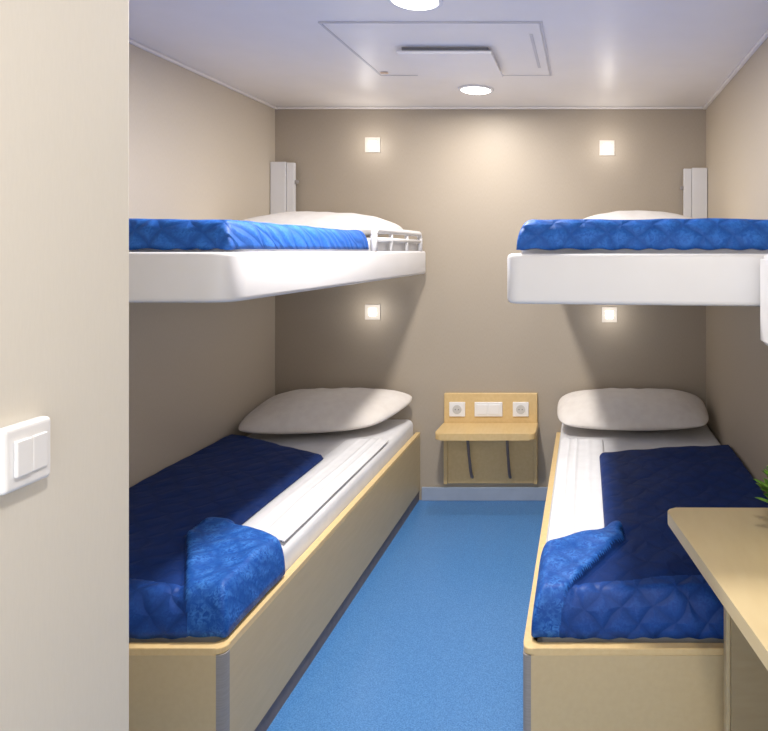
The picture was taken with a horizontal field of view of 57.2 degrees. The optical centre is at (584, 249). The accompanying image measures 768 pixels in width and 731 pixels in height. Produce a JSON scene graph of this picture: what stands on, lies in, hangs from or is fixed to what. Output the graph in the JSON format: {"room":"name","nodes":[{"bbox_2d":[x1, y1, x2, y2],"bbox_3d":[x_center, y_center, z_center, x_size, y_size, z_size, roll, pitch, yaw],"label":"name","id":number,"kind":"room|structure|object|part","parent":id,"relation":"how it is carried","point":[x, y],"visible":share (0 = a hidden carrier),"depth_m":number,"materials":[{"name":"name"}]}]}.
{"room":"ship cabin","nodes":[
{"label":"ship cabin","id":0,"kind":"room"},
{"bbox_2d":[0,0,128,730],"bbox_3d":[-1.233,0.300,-0.030,1.166,2.200,1.939,0,0,0],"label":"wall","id":1,"kind":"structure","parent":0,"point":[64,64],"depth_m":0.82,"materials":[{"name":"beige paint"}]},
{"bbox_2d":[0,416,49,494],"bbox_3d":[-0.639,0.233,0.750,0.020,0.073,0.066,0,0,0],"label":"light switch","id":2,"kind":"object","parent":1,"relation":"attached to","point":[24,445],"visible":1,"depth_m":0.74,"materials":[{"name":"plastic"}]},
{"bbox_2d":[129,43,274,487],"bbox_3d":[-1.776,0.300,2.309,0.080,2.200,2.741,0,0,0],"label":"wall","id":3,"kind":"structure","parent":0,"point":[200,148],"depth_m":2.91,"materials":[{"name":"beige paint"}]},
{"bbox_2d":[129,38,276,109],"bbox_3d":[-1.727,-0.793,2.309,0.018,0.014,2.741,0,0,0],"label":"trim","id":4,"kind":"structure","parent":3,"relation":"attached to","point":[131,41],"depth_m":2.91,"materials":[{"name":"paint"}]},
{"bbox_2d":[129,162,425,302],"bbox_3d":[-1.300,-0.178,2.630,0.869,0.616,2.039,0,0,0],"label":"bunk","id":5,"kind":"object","parent":3,"relation":"attached to","point":[154,277],"visible":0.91,"depth_m":1.82,"materials":[{"name":"white paint"}]},
{"bbox_2d":[129,238,416,251],"bbox_3d":[-1.310,0.029,2.635,0.821,0.161,1.850,0,0,0],"label":"mattress","id":6,"kind":"object","parent":5,"relation":"on","point":[382,246],"visible":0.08,"depth_m":2.08,"materials":[{"name":"white fabric"}]},
{"bbox_2d":[129,218,368,249],"bbox_3d":[-1.308,-0.041,2.261,0.829,0.085,1.218,0,0,0],"label":"bedspread","id":7,"kind":"object","parent":6,"relation":"on","point":[159,234],"visible":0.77,"depth_m":1.69,"materials":[{"name":"blue fabric"}]},
{"bbox_2d":[240,211,402,236],"bbox_3d":[-1.339,-0.128,3.315,0.739,0.135,0.479,0,0,0],"label":"pillow","id":8,"kind":"object","parent":6,"relation":"on","point":[342,221],"visible":0.4,"depth_m":3.15,"materials":[{"name":"white fabric"}]},
{"bbox_3d":[-1.302,0.068,2.605,0.867,0.125,1.989,0,0,0],"label":"bunk rail","id":9,"kind":"part","parent":5,"relation":"part of","materials":[{"name":"white paint"}]},
{"bbox_3d":[-0.880,-0.038,2.980,0.017,0.084,0.018,0,0,0],"label":"post","id":10,"kind":"part","parent":5,"relation":"part of","materials":[{"name":"white metal"}]},
{"bbox_3d":[-0.880,-0.047,3.120,0.028,0.102,0.788,0,0,0],"label":"rail","id":11,"kind":"part","parent":5,"relation":"part of","materials":[{"name":"white metal"}]},
{"bbox_3d":[-0.880,-0.045,3.120,0.020,0.019,0.736,0,0,0],"label":"rail","id":12,"kind":"part","parent":5,"relation":"part of","materials":[{"name":"white metal"}]},
{"bbox_3d":[-0.880,-0.038,3.240,0.017,0.084,0.018,0,0,0],"label":"post","id":13,"kind":"part","parent":5,"relation":"part of","materials":[{"name":"white metal"}]},
{"bbox_2d":[266,500,545,730],"bbox_3d":[-0.529,1.430,1.380,2.574,0.060,4.760,0,0,0],"label":"floor","id":14,"kind":"structure","parent":0,"point":[432,639],"depth_m":2.38,"materials":[{"name":"carpet"}]},
{"bbox_2d":[129,432,419,730],"bbox_3d":[-1.327,1.210,2.678,0.810,0.381,1.996,0,0,0],"label":"frame","id":15,"kind":"object","parent":14,"relation":"on","point":[240,681],"visible":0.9,"depth_m":1.96,"materials":[{"name":"brown wood"}]},
{"bbox_3d":[-1.338,1.218,1.691,0.788,0.363,0.022,0,0,0],"label":"foot panel","id":16,"kind":"part","parent":15,"relation":"part of","materials":[{"name":"brown wood"}]},
{"bbox_2d":[129,419,412,642],"bbox_3d":[-1.340,1.043,2.704,0.776,0.210,1.928,0,0,0],"label":"mattress","id":17,"kind":"object","parent":15,"relation":"on","point":[398,432],"visible":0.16,"depth_m":2.96,"materials":[{"name":"white fabric"}]},
{"bbox_2d":[129,434,322,638],"bbox_3d":[-1.328,0.943,2.466,0.792,0.141,1.528,0,0,0],"label":"bedspread","id":18,"kind":"object","parent":17,"relation":"on","point":[195,570],"visible":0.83,"depth_m":2.02,"materials":[{"name":"blue fabric"}]},
{"bbox_2d":[242,438,388,542],"bbox_3d":[-1.069,0.928,2.659,0.218,0.020,1.122,0,0,0],"label":"sheet","id":19,"kind":"object","parent":17,"relation":"on","point":[287,512],"visible":0.87,"depth_m":2.53,"materials":[{"name":"white fabric"}]},
{"bbox_2d":[239,388,411,433],"bbox_3d":[-1.325,0.825,3.396,0.773,0.161,0.491,0,0,0],"label":"pillow","id":20,"kind":"object","parent":17,"relation":"on","point":[318,410],"visible":1,"depth_m":3.28,"materials":[{"name":"fabric"}]},
{"bbox_3d":[-0.933,1.188,2.691,0.022,0.303,1.971,0,0,0],"label":"panel","id":21,"kind":"part","parent":15,"relation":"part of","materials":[{"name":"brown wood"}]},
{"bbox_2d":[523,432,723,730],"bbox_3d":[0.257,1.210,2.678,0.834,0.381,1.996,0,0,0],"label":"frame","id":22,"kind":"object","parent":14,"relation":"on","point":[568,686],"visible":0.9,"depth_m":1.68,"materials":[{"name":"brown wood"}]},
{"bbox_3d":[0.268,1.218,1.691,0.812,0.363,0.022,0,0,0],"label":"foot panel","id":23,"kind":"part","parent":22,"relation":"part of","materials":[{"name":"brown wood"}]},
{"bbox_2d":[537,423,723,642],"bbox_3d":[0.270,1.043,2.704,0.800,0.210,1.928,0,0,0],"label":"mattress","id":24,"kind":"object","parent":22,"relation":"on","point":[613,440],"visible":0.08,"depth_m":3.23,"materials":[{"name":"white fabric"}]},
{"bbox_2d":[547,438,603,541],"bbox_3d":[-0.017,0.928,2.639,0.211,0.019,1.162,0,0,0],"label":"sheet","id":25,"kind":"object","parent":24,"relation":"on","point":[577,504],"visible":0.8,"depth_m":2.52,"materials":[{"name":"white fabric"}]},
{"bbox_2d":[557,388,708,430],"bbox_3d":[0.244,0.826,3.440,0.786,0.163,0.431,0,0,0],"label":"pillow","id":26,"kind":"object","parent":24,"relation":"on","point":[626,409],"visible":1,"depth_m":3.31,"materials":[{"name":"fabric"}]},
{"bbox_2d":[531,445,767,639],"bbox_3d":[0.261,0.942,2.382,0.805,0.142,1.355,0,0,0],"label":"bedspread","id":27,"kind":"object","parent":24,"relation":"on","point":[631,577],"visible":0.88,"depth_m":1.88,"materials":[{"name":"blue fabric"}]},
{"bbox_2d":[668,508,767,730],"bbox_3d":[0.440,1.024,0.976,0.470,0.752,1.352,0,0,0],"label":"desk","id":28,"kind":"object","parent":14,"relation":"on","point":[728,546],"visible":1,"depth_m":1.51,"materials":[{"name":"laminate"}]},
{"bbox_3d":[0.513,1.039,1.599,0.322,0.722,0.027,0,0,0],"label":"support panel","id":29,"kind":"part","parent":28,"relation":"part of","materials":[{"name":"laminate"}]},
{"bbox_2d":[754,466,767,502],"bbox_3d":[0.467,0.554,1.456,0.173,0.186,0.161,0,0,-38],"label":"potted plant","id":30,"kind":"object","parent":28,"relation":"on","point":[764,486],"visible":1,"depth_m":1.47,"materials":[{"name":"green plant"}]},
{"bbox_2d":[129,0,767,106],"bbox_3d":[-0.529,-0.830,1.380,2.574,0.060,4.760,0,0,0],"label":"ceiling","id":31,"kind":"structure","parent":0,"point":[602,53],"depth_m":2.61,"materials":[{"name":"paint"}]},
{"bbox_2d":[387,0,442,10],"bbox_3d":[-0.542,-0.790,2.094,0.176,0.020,0.176,0,0,0],"label":"recessed light","id":32,"kind":"object","parent":31,"relation":"in","point":[412,5],"visible":1,"depth_m":2.10,"materials":[{"name":"white plastic"}]},
{"bbox_2d":[318,22,551,77],"bbox_3d":[-0.542,-0.783,2.650,0.785,0.034,0.700,0,0,0],"label":"ceiling hatch","id":33,"kind":"object","parent":31,"relation":"attached to","point":[421,49],"visible":1,"depth_m":2.57,"materials":[{"name":"paint"}]},
{"bbox_2d":[396,47,502,77],"bbox_3d":[-0.550,-0.781,2.745,0.370,0.030,0.370,0,0,0],"label":"vent","id":34,"kind":"object","parent":33,"relation":"attached to","point":[427,62],"depth_m":2.68,"materials":[{"name":"metal"}]},
{"bbox_2d":[458,85,493,94],"bbox_3d":[-0.542,-0.790,3.265,0.176,0.020,0.176,0,0,0],"label":"recessed light","id":35,"kind":"object","parent":31,"relation":"in","point":[468,89],"visible":1,"depth_m":3.23,"materials":[{"name":"white paint"}]},
{"bbox_2d":[275,109,705,499],"bbox_3d":[-0.529,0.300,3.720,2.574,2.200,0.080,0,0,0],"label":"wall","id":36,"kind":"structure","parent":0,"point":[469,181],"depth_m":3.68,"materials":[{"name":"beige paint"}]},
{"bbox_2d":[365,137,379,152],"bbox_3d":[-1.188,-0.588,3.675,0.084,0.084,0.008,0,0,0],"label":"light","id":37,"kind":"object","parent":36,"relation":"attached to","point":[372,144],"visible":1,"depth_m":3.67,"materials":[{"name":"beige plastic"}]},
{"bbox_2d":[365,304,379,319],"bbox_3d":[-1.188,0.347,3.675,0.084,0.084,0.008,0,0,0],"label":"light","id":38,"kind":"object","parent":36,"relation":"attached to","point":[372,311],"visible":1,"depth_m":3.67,"materials":[{"name":"beige plastic"}]},
{"bbox_2d":[422,487,547,500],"bbox_3d":[-0.541,1.363,3.673,0.742,0.075,0.014,0,0,0],"label":"baseboard","id":39,"kind":"structure","parent":36,"relation":"attached to","point":[428,493],"depth_m":3.67,"materials":[{"name":"grey plastic"}]},
{"bbox_2d":[435,393,537,483],"bbox_3d":[-0.525,1.049,3.554,0.530,0.502,0.249,0,0,0],"label":"nightstand","id":40,"kind":"object","parent":36,"relation":"attached to","point":[487,437],"visible":1,"depth_m":3.66,"materials":[{"name":"brown wood"}]},
{"bbox_2d":[452,405,461,413],"bbox_3d":[-0.710,0.885,3.644,0.050,0.050,0.002,0,0,0],"label":"socket","id":41,"kind":"object","parent":40,"relation":"attached to","point":[456,409],"depth_m":3.64,"materials":[{"name":"white plastic"}]},
{"bbox_3d":[-0.710,0.885,3.651,0.088,0.080,0.010,0,0,0],"label":"plate","id":42,"kind":"part","parent":40,"relation":"part of","materials":[{"name":"plastic"}]},
{"bbox_2d":[435,423,537,440],"bbox_3d":[-0.525,0.978,3.542,0.530,0.035,0.224,0,0,0],"label":"shelf","id":43,"kind":"object","parent":40,"relation":"attached to","point":[447,431],"depth_m":3.46,"materials":[{"name":"brown wood"}]},
{"bbox_3d":[-0.536,0.885,3.651,0.155,0.080,0.010,0,0,0],"label":"plate","id":44,"kind":"part","parent":40,"relation":"part of","materials":[{"name":"plastic"}]},
{"bbox_2d":[516,405,524,413],"bbox_3d":[-0.357,0.885,3.644,0.050,0.050,0.002,0,0,0],"label":"socket","id":45,"kind":"object","parent":40,"relation":"attached to","point":[520,409],"depth_m":3.64,"materials":[{"name":"white plastic"}]},
{"bbox_3d":[-0.357,0.885,3.651,0.088,0.080,0.010,0,0,0],"label":"plate","id":46,"kind":"part","parent":40,"relation":"part of","materials":[{"name":"plastic"}]},
{"bbox_2d":[277,107,702,108],"bbox_3d":[-0.529,-0.794,3.671,2.378,0.012,0.018,0,0,0],"label":"trim","id":47,"kind":"structure","parent":36,"relation":"attached to","point":[277,107],"depth_m":3.66,"materials":[{"name":"paint"}]},
{"bbox_2d":[599,140,614,155],"bbox_3d":[0.123,-0.571,3.675,0.084,0.084,0.008,0,0,0],"label":"light","id":48,"kind":"object","parent":36,"relation":"attached to","point":[606,147],"visible":1,"depth_m":3.67,"materials":[{"name":"beige plastic"}]},
{"bbox_2d":[602,307,616,321],"bbox_3d":[0.137,0.362,3.675,0.084,0.084,0.008,0,0,0],"label":"light","id":49,"kind":"object","parent":36,"relation":"attached to","point":[609,314],"visible":1,"depth_m":3.67,"materials":[{"name":"beige plastic"}]},
{"bbox_2d":[706,38,767,497],"bbox_3d":[0.718,0.300,1.340,0.080,2.200,4.680,0,0,0],"label":"wall","id":50,"kind":"structure","parent":0,"point":[737,118],"depth_m":2.88,"materials":[{"name":"beige paint"}]},
{"bbox_2d":[507,168,765,305],"bbox_3d":[0.238,-0.159,2.595,0.876,0.589,2.110,0,0,0],"label":"bunk","id":51,"kind":"object","parent":50,"relation":"attached to","point":[591,279],"visible":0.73,"depth_m":1.62,"materials":[{"name":"white paint"}]},
{"bbox_3d":[0.238,0.072,2.570,0.876,0.127,2.060,0,0,0],"label":"bunk rail","id":52,"kind":"part","parent":51,"relation":"part of","materials":[{"name":"white paint"}]},
{"bbox_2d":[522,249,767,253],"bbox_3d":[0.247,0.032,2.635,0.830,0.167,1.850,0,0,0],"label":"mattress","id":53,"kind":"object","parent":51,"relation":"on","point":[530,251],"visible":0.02,"depth_m":1.71,"materials":[{"name":"white fabric"}]},
{"bbox_2d":[584,210,692,219],"bbox_3d":[0.265,-0.129,3.325,0.646,0.138,0.441,0,0,0],"label":"pillow","id":54,"kind":"object","parent":53,"relation":"on","point":[637,214],"visible":0.2,"depth_m":3.17,"materials":[{"name":"white fabric"}]},
{"bbox_2d":[516,218,767,249],"bbox_3d":[0.244,-0.040,2.196,0.839,0.087,1.069,0,0,0],"label":"bedspread","id":55,"kind":"object","parent":53,"relation":"on","point":[700,233],"visible":0.99,"depth_m":1.67,"materials":[{"name":"blue fabric"}]},
{"bbox_2d":[703,29,767,109],"bbox_3d":[0.668,-0.793,1.340,0.018,0.014,4.680,0,0,0],"label":"trim","id":56,"kind":"structure","parent":50,"relation":"attached to","point":[764,37],"depth_m":2.82,"materials":[{"name":"paint"}]},
{"bbox_2d":[760,254,767,345],"bbox_3d":[0.539,0.114,1.440,0.274,0.212,0.160,0,0,0],"label":"upper cabinet","id":57,"kind":"object","parent":50,"relation":"attached to","point":[763,262],"visible":1,"depth_m":1.48,"materials":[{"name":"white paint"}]}
]}

